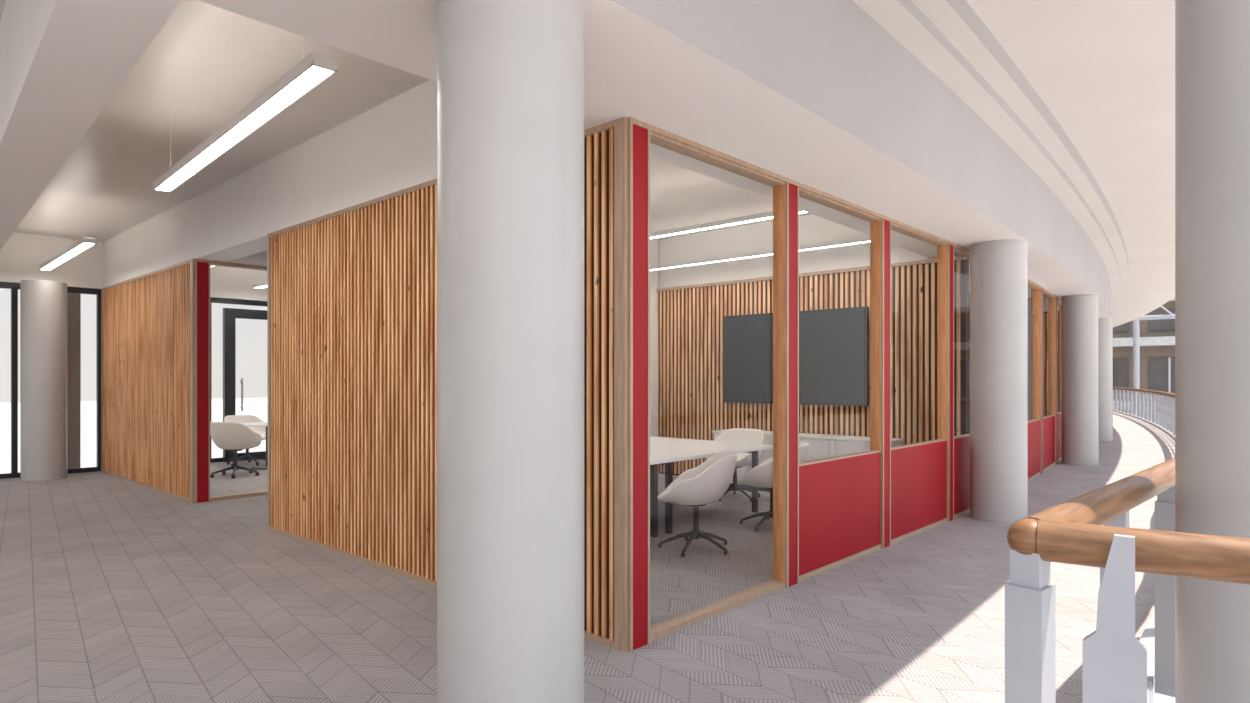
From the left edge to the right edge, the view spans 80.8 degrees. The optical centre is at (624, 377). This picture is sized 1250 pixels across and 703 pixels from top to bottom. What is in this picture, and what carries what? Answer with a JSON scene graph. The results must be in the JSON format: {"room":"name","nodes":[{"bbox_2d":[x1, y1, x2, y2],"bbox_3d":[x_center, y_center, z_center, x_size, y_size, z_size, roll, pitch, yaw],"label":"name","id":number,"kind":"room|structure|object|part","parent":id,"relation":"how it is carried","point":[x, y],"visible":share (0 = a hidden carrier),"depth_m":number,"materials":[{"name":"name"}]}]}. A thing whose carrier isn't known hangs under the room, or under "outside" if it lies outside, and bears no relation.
{"room":"office corridor","nodes":[
{"label":"office corridor","id":0,"kind":"room"},
{"bbox_2d":[0,232,266,300],"bbox_3d":[-10.485,-1.805,9.638,0.200,0.750,22.000,0,0,43],"label":"facade","id":1,"kind":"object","parent":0,"point":[21,256],"depth_m":11.49,"materials":[{"name":"white paint"}]},
{"bbox_2d":[0,282,266,478],"bbox_3d":[-10.500,0.035,9.652,0.100,2.930,22.000,0,0,43],"label":"window","id":2,"kind":"structure","parent":1,"relation":"in","point":[14,287],"depth_m":11.64,"materials":[{"name":"black metal"}]},
{"bbox_2d":[223,308,266,461],"bbox_3d":[-6.675,0.125,13.592,0.160,2.750,1.380,0,0,43],"label":"door","id":3,"kind":"structure","parent":2,"relation":"attached to","point":[230,315],"depth_m":13.15,"materials":[{"name":"black metal"}]},
{"bbox_2d":[101,259,194,502],"bbox_3d":[-6.734,0.035,10.321,4.351,2.930,0.140,0,0,43],"label":"wall","id":4,"kind":"structure","parent":0,"point":[148,320],"depth_m":9.94,"materials":[{"name":"brown wood"}]},
{"bbox_2d":[195,251,266,502],"bbox_3d":[-3.229,-0.340,10.972,0.118,3.680,5.800,0,0,43],"label":"door frame","id":5,"kind":"structure","parent":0,"point":[202,267],"depth_m":8.88,"materials":[{"name":"brown wood"}]},
{"bbox_2d":[103,80,436,287],"bbox_3d":[-4.202,-1.805,8.161,11.200,0.750,0.350,0,0,43],"label":"wall","id":6,"kind":"structure","parent":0,"point":[390,147],"depth_m":6.92,"materials":[{"name":"white paint"}]},
{"bbox_2d":[267,117,627,651],"bbox_3d":[-1.729,0.035,5.703,4.831,2.930,0.140,0,0,43],"label":"wall","id":7,"kind":"structure","parent":0,"point":[352,291],"depth_m":5.74,"materials":[{"name":"brown wood"}]},
{"bbox_2d":[0,0,1174,327],"bbox_3d":[6.549,-2.165,21.359,16.322,1.470,63.935,0,0,36],"label":"ceiling","id":8,"kind":"structure","parent":0,"point":[1049,125],"depth_m":5.37,"materials":[{"name":"paint"}]},
{"bbox_2d":[39,237,96,270],"bbox_3d":[-7.479,-1.890,9.800,3.161,0.580,0.135,0,0,44],"label":"linear pendant light","id":9,"kind":"object","parent":8,"relation":"hanging from","point":[84,243],"visible":1,"depth_m":9.51,"materials":[{"name":"white plastic"}]},
{"bbox_2d":[0,0,181,250],"bbox_3d":[-5.592,-1.805,6.544,0.340,0.750,11.283,0,0,-44],"label":"beam","id":10,"kind":"structure","parent":8,"relation":"attached to","point":[62,62],"depth_m":3.65,"materials":[{"name":"white paint"}]},
{"bbox_2d":[153,53,337,191],"bbox_3d":[-2.756,-1.890,5.035,0.135,0.580,3.470,0,0,-44],"label":"linear pendant light","id":11,"kind":"object","parent":8,"relation":"hanging from","point":[314,69],"visible":0.95,"depth_m":4.52,"materials":[{"name":"white plastic"}]},
{"bbox_2d":[253,282,266,288],"bbox_3d":[-5.328,-1.890,11.955,3.400,0.580,0.135,0,0,43],"label":"linear pendant light","id":12,"kind":"object","parent":8,"relation":"hanging from","point":[264,284],"visible":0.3,"depth_m":12.88,"materials":[{"name":"white plastic"}]},
{"bbox_2d":[650,250,772,270],"bbox_3d":[1.171,-1.615,10.178,2.068,0.069,0.100,0,0,43],"label":"linear pendant light","id":13,"kind":"object","parent":8,"relation":"hanging from","point":[770,252],"depth_m":10.09,"materials":[{"name":"white plastic"}]},
{"bbox_2d":[650,209,807,238],"bbox_3d":[0.411,-1.890,8.294,3.800,0.580,0.100,0,0,43],"label":"linear pendant light","id":14,"kind":"object","parent":8,"relation":"hanging from","point":[767,215],"visible":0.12,"depth_m":7.75,"materials":[{"name":"white plastic"}]},
{"bbox_2d":[799,237,869,251],"bbox_3d":[2.550,-1.616,8.905,0.911,0.069,0.100,0,0,43],"label":"linear pendant light","id":15,"kind":"object","parent":8,"relation":"hanging from","point":[864,239],"depth_m":8.88,"materials":[{"name":"white plastic"}]},
{"bbox_2d":[0,411,1174,702],"bbox_3d":[8.756,1.500,19.099,25.583,0.001,62.000,0,0,43],"label":"floor","id":16,"kind":"structure","parent":0,"point":[113,589],"depth_m":4.80,"materials":[{"name":"carpet"}]},
{"bbox_2d":[20,280,66,480],"bbox_3d":[-8.670,0.035,10.957,0.550,2.930,0.550,0,0,43],"label":"round column","id":17,"kind":"structure","parent":16,"relation":"on","point":[43,303],"depth_m":10.74,"materials":[{"name":"paint"}]},
{"bbox_2d":[210,422,261,478],"bbox_3d":[-5.973,1.077,11.251,0.719,0.847,0.705,0,0,13],"label":"chair","id":18,"kind":"object","parent":16,"relation":"on","point":[230,436],"visible":0.98,"depth_m":11.02,"materials":[{"name":"metal"}]},
{"bbox_2d":[224,415,265,466],"bbox_3d":[-6.569,1.077,12.758,0.705,0.847,0.719,0,0,33],"label":"chair","id":19,"kind":"object","parent":16,"relation":"on","point":[261,430],"visible":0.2,"depth_m":12.97,"materials":[{"name":"metal"}]},
{"bbox_2d":[242,422,266,469],"bbox_3d":[-5.955,1.127,12.234,0.840,0.745,0.840,0,0,43],"label":"meeting table","id":20,"kind":"object","parent":16,"relation":"on","point":[258,467],"visible":0.31,"depth_m":12.18,"materials":[{"name":"white laminate"}]},
{"bbox_2d":[437,0,583,702],"bbox_3d":[-0.430,0.035,2.787,0.550,2.930,0.550,0,0,43],"label":"round column","id":21,"kind":"structure","parent":16,"relation":"on","point":[510,73],"depth_m":2.55,"materials":[{"name":"paint"}]},
{"bbox_2d":[657,450,736,556],"bbox_3d":[0.634,1.077,6.462,0.700,0.847,0.719,0,0,7],"label":"chair","id":22,"kind":"object","parent":16,"relation":"on","point":[704,484],"visible":1,"depth_m":6.23,"materials":[{"name":"metal"}]},
{"bbox_2d":[650,436,772,537],"bbox_3d":[-0.261,1.125,7.825,2.350,0.750,3.200,0,0,43],"label":"conference table","id":23,"kind":"object","parent":16,"relation":"on","point":[665,451],"visible":0.28,"depth_m":7.49,"materials":[{"name":"white laminate"}]},
{"bbox_2d":[707,428,763,501],"bbox_3d":[1.385,1.077,9.203,0.719,0.847,0.700,0,0,43],"label":"chair","id":24,"kind":"object","parent":16,"relation":"on","point":[741,435],"visible":0.47,"depth_m":9.35,"materials":[{"name":"metal"}]},
{"bbox_2d":[738,442,808,531],"bbox_3d":[1.501,1.077,7.429,0.700,0.847,0.719,0,0,21],"label":"chair","id":25,"kind":"object","parent":16,"relation":"on","point":[761,475],"visible":0.61,"depth_m":7.20,"materials":[{"name":"metal"}]},
{"bbox_2d":[712,429,902,491],"bbox_3d":[2.288,1.117,9.555,2.490,0.765,0.480,0,0,43],"label":"credenza","id":26,"kind":"object","parent":16,"relation":"on","point":[821,446],"visible":0.23,"depth_m":9.13,"materials":[{"name":"white laminate"}]},
{"bbox_2d":[970,239,1027,522],"bbox_3d":[3.992,0.035,7.848,0.550,2.930,0.550,0,0,43],"label":"round column","id":27,"kind":"structure","parent":16,"relation":"on","point":[998,268],"depth_m":7.62,"materials":[{"name":"paint"}]},
{"bbox_2d":[1062,294,1098,465],"bbox_3d":[7.942,0.035,12.816,0.550,2.930,0.550,0,0,43],"label":"round column","id":28,"kind":"structure","parent":16,"relation":"on","point":[1080,313],"depth_m":12.59,"materials":[{"name":"paint"}]},
{"bbox_2d":[1099,318,1112,440],"bbox_3d":[11.438,0.035,17.713,0.550,2.930,0.550,0,0,43],"label":"round column","id":29,"kind":"structure","parent":16,"relation":"on","point":[1105,324],"depth_m":17.45,"materials":[{"name":"paint"}]},
{"bbox_2d":[1113,409,1174,702],"bbox_3d":[13.760,1.700,22.240,6.573,0.500,51.369,0,0,24],"label":"trim","id":30,"kind":"structure","parent":16,"relation":"on","point":[1147,639],"depth_m":3.98,"materials":[{"name":"paint"}]},
{"bbox_2d":[1005,387,1249,702],"bbox_3d":[14.443,1.151,21.590,2.513,1.498,47.861,0,0,31],"label":"balcony railing","id":31,"kind":"object","parent":30,"relation":"on","point":[1091,528],"visible":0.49,"depth_m":2.04,"materials":[{"name":"brown wood"}]},
{"bbox_3d":[14.584,0.460,21.420,11.366,0.115,46.724,0,0,43],"label":"handrail","id":32,"kind":"part","parent":31,"relation":"part of","materials":[{"name":"brown wood"}]},
{"bbox_2d":[650,239,657,436],"bbox_3d":[4.507,-0.340,16.297,0.570,3.680,23.880,0,0,43],"label":"wall","id":33,"kind":"structure","parent":0,"point":[653,242],"depth_m":11.49,"materials":[{"name":"white paint"}]},
{"bbox_2d":[657,214,968,475],"bbox_3d":[2.198,-0.340,10.026,4.680,3.680,0.260,0,0,43],"label":"wall","id":34,"kind":"structure","parent":0,"point":[693,301],"depth_m":9.77,"materials":[{"name":"brown wood"}]},
{"bbox_3d":[2.236,-0.270,9.889,2.160,1.240,0.110,0,0,43],"label":"wall-mounted television","id":35,"kind":"part","parent":34,"relation":"part of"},
{"bbox_2d":[628,117,1061,651],"bbox_3d":[7.217,0.035,12.999,0.744,2.930,22.997,0,0,37],"label":"wall","id":36,"kind":"structure","parent":0,"point":[831,512],"depth_m":5.69,"materials":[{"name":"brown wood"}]},
{"bbox_2d":[969,293,969,432],"bbox_3d":[4.690,0.040,13.248,4.774,2.920,0.115,0,0,43],"label":"wall","id":37,"kind":"structure","parent":0,"point":[969,293],"depth_m":12.22,"materials":[{"name":"brown wood"}]},
{"bbox_2d":[1043,311,1059,415],"bbox_3d":[7.786,0.040,16.990,4.250,2.920,0.115,0,0,43],"label":"wall","id":38,"kind":"structure","parent":0,"point":[1045,314],"depth_m":15.77,"materials":[{"name":"brown wood"}]},
{"label":"floor","id":39,"kind":"structure","parent":0,"visible":0},
{"bbox_2d":[1113,299,1174,417],"bbox_3d":[35.014,0.350,43.447,42.000,10.300,6.600,0,0,43],"label":"building","id":40,"kind":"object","parent":39,"relation":"on","point":[1157,337],"visible":0.08,"depth_m":43.70,"materials":[{"name":"stone"}]},
{"bbox_2d":[1132,297,1174,392],"bbox_3d":[26.967,-1.000,37.673,22.061,13.000,0.266,0,0,43],"label":"steel frame","id":41,"kind":"object","parent":39,"relation":"on","point":[1136,323],"visible":0.04,"depth_m":37.97,"materials":[{"name":"white metal"}]},
{"bbox_2d":[1175,0,1249,702],"bbox_3d":[2.441,0.000,2.789,0.560,11.000,0.560,0,0,43],"label":"round column","id":42,"kind":"structure","parent":39,"relation":"on","point":[1212,37],"depth_m":2.72,"materials":[{"name":"paint"}]},
{"label":"outside","id":43,"kind":"structure","parent":0,"visible":0},
{"bbox_2d":[0,398,266,473],"bbox_3d":[-29.699,1.620,24.641,48.370,0.001,70.000,0,0,43],"label":"ground","id":44,"kind":"structure","parent":43,"point":[257,407],"depth_m":24.52,"materials":[{"name":"white"}]},
{"bbox_2d":[67,293,80,468],"bbox_3d":[-9.058,-0.440,11.967,0.300,4.120,0.240,0,0,43],"label":"pier","id":45,"kind":"structure","parent":44,"relation":"on","point":[73,300],"depth_m":11.88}
]}

